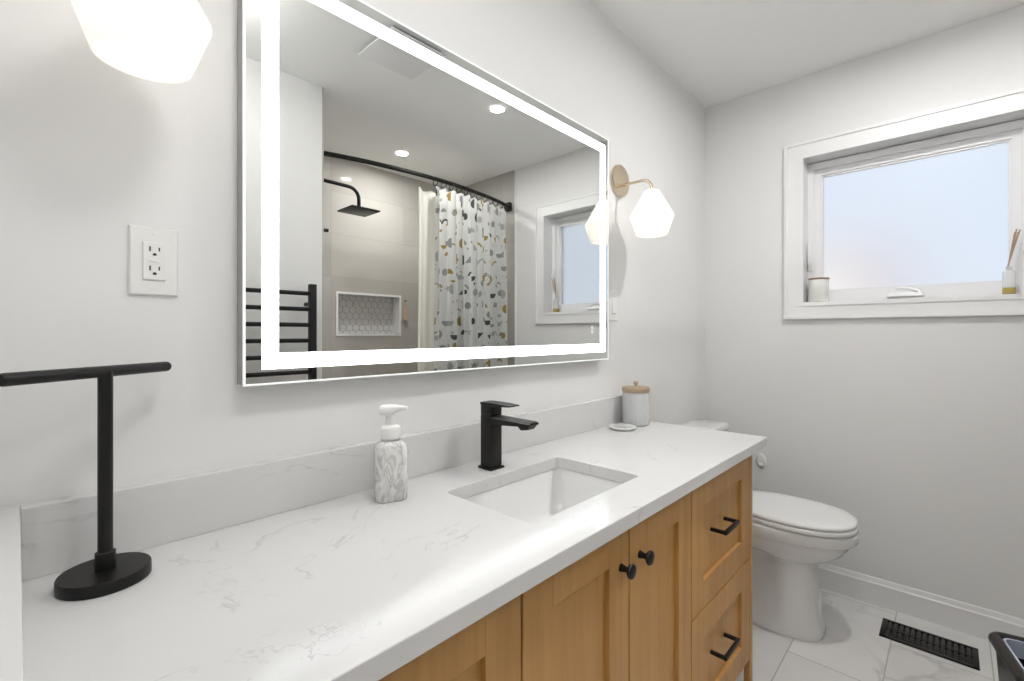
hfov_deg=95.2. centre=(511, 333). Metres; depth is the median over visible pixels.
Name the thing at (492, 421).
faucet
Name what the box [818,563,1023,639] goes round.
baseboard
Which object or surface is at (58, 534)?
backsplash
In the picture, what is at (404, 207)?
mirror
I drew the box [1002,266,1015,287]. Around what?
bottle
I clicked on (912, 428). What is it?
wall
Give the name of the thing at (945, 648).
floor vent
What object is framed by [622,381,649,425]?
canister
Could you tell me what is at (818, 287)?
candle jar
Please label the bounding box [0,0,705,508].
wall
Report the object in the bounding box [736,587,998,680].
floor
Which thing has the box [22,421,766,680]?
countertop
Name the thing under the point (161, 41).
wall sconce
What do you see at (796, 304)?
window frame
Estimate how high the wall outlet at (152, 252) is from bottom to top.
0.122 m
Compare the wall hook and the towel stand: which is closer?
the towel stand
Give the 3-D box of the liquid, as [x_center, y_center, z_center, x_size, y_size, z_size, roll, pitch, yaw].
[2.024,-0.174,1.904,0.037,0.024,0.037,0,0,43]
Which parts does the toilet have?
tank lid, lid, seat, bowl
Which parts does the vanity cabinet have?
drawer, door, door knob, door knob, door, drawer, drawer, drawer handle, drawer handle, leg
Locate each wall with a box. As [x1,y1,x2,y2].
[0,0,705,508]
[706,4,1023,618]
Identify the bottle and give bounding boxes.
[373,439,407,502]
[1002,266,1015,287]
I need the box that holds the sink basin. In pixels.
[464,468,622,522]
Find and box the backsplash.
[20,394,621,581]
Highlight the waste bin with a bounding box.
[988,631,1023,680]
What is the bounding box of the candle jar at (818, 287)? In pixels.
[808,277,829,301]
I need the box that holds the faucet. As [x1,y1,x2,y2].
[478,400,538,470]
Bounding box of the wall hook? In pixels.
[756,453,766,467]
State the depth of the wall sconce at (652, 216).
1.85 m
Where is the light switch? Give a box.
[608,290,617,320]
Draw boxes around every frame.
[237,0,242,385]
[784,88,1023,318]
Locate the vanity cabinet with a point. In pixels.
(669, 597)
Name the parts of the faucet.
plate, lever handle, spout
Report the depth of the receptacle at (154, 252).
0.83 m
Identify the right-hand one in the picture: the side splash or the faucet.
the faucet
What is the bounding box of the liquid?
[1002,287,1015,293]
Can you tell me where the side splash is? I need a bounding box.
[0,505,23,680]
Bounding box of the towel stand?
[0,361,171,600]
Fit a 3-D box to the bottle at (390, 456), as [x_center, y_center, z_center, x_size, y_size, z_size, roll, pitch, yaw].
[-0.274,0.306,1.056,0.073,0.133,0.058,0,0,-26]
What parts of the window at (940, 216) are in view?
crank handle, pane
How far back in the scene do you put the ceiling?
2.01 m
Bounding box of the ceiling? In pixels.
[587,0,1023,107]
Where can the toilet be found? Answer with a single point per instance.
(792, 535)
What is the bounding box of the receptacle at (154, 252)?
[143,241,165,280]
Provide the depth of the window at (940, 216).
2.14 m
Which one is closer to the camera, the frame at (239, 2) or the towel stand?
the towel stand
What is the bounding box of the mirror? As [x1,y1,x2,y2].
[237,0,607,386]
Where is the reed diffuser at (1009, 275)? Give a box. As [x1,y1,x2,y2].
[1002,229,1020,293]
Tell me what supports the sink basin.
in the countertop
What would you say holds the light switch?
attached to the wall at (91, 149)
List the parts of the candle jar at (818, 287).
jar lid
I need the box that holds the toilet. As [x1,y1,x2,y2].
[678,419,859,641]
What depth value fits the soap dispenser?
1.03 m
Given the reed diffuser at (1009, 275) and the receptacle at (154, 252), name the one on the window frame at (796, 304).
the reed diffuser at (1009, 275)
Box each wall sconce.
[70,0,211,83]
[610,165,673,237]
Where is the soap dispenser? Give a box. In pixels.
[373,404,407,502]
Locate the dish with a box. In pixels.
[608,423,636,430]
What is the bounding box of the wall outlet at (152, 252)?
[128,224,177,296]
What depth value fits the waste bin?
1.42 m
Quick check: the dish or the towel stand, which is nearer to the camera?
the towel stand
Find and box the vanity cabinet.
[379,455,751,680]
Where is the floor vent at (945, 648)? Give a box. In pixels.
[879,618,979,670]
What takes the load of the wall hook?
attached to the wall at (912, 428)
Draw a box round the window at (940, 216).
[807,119,1023,301]

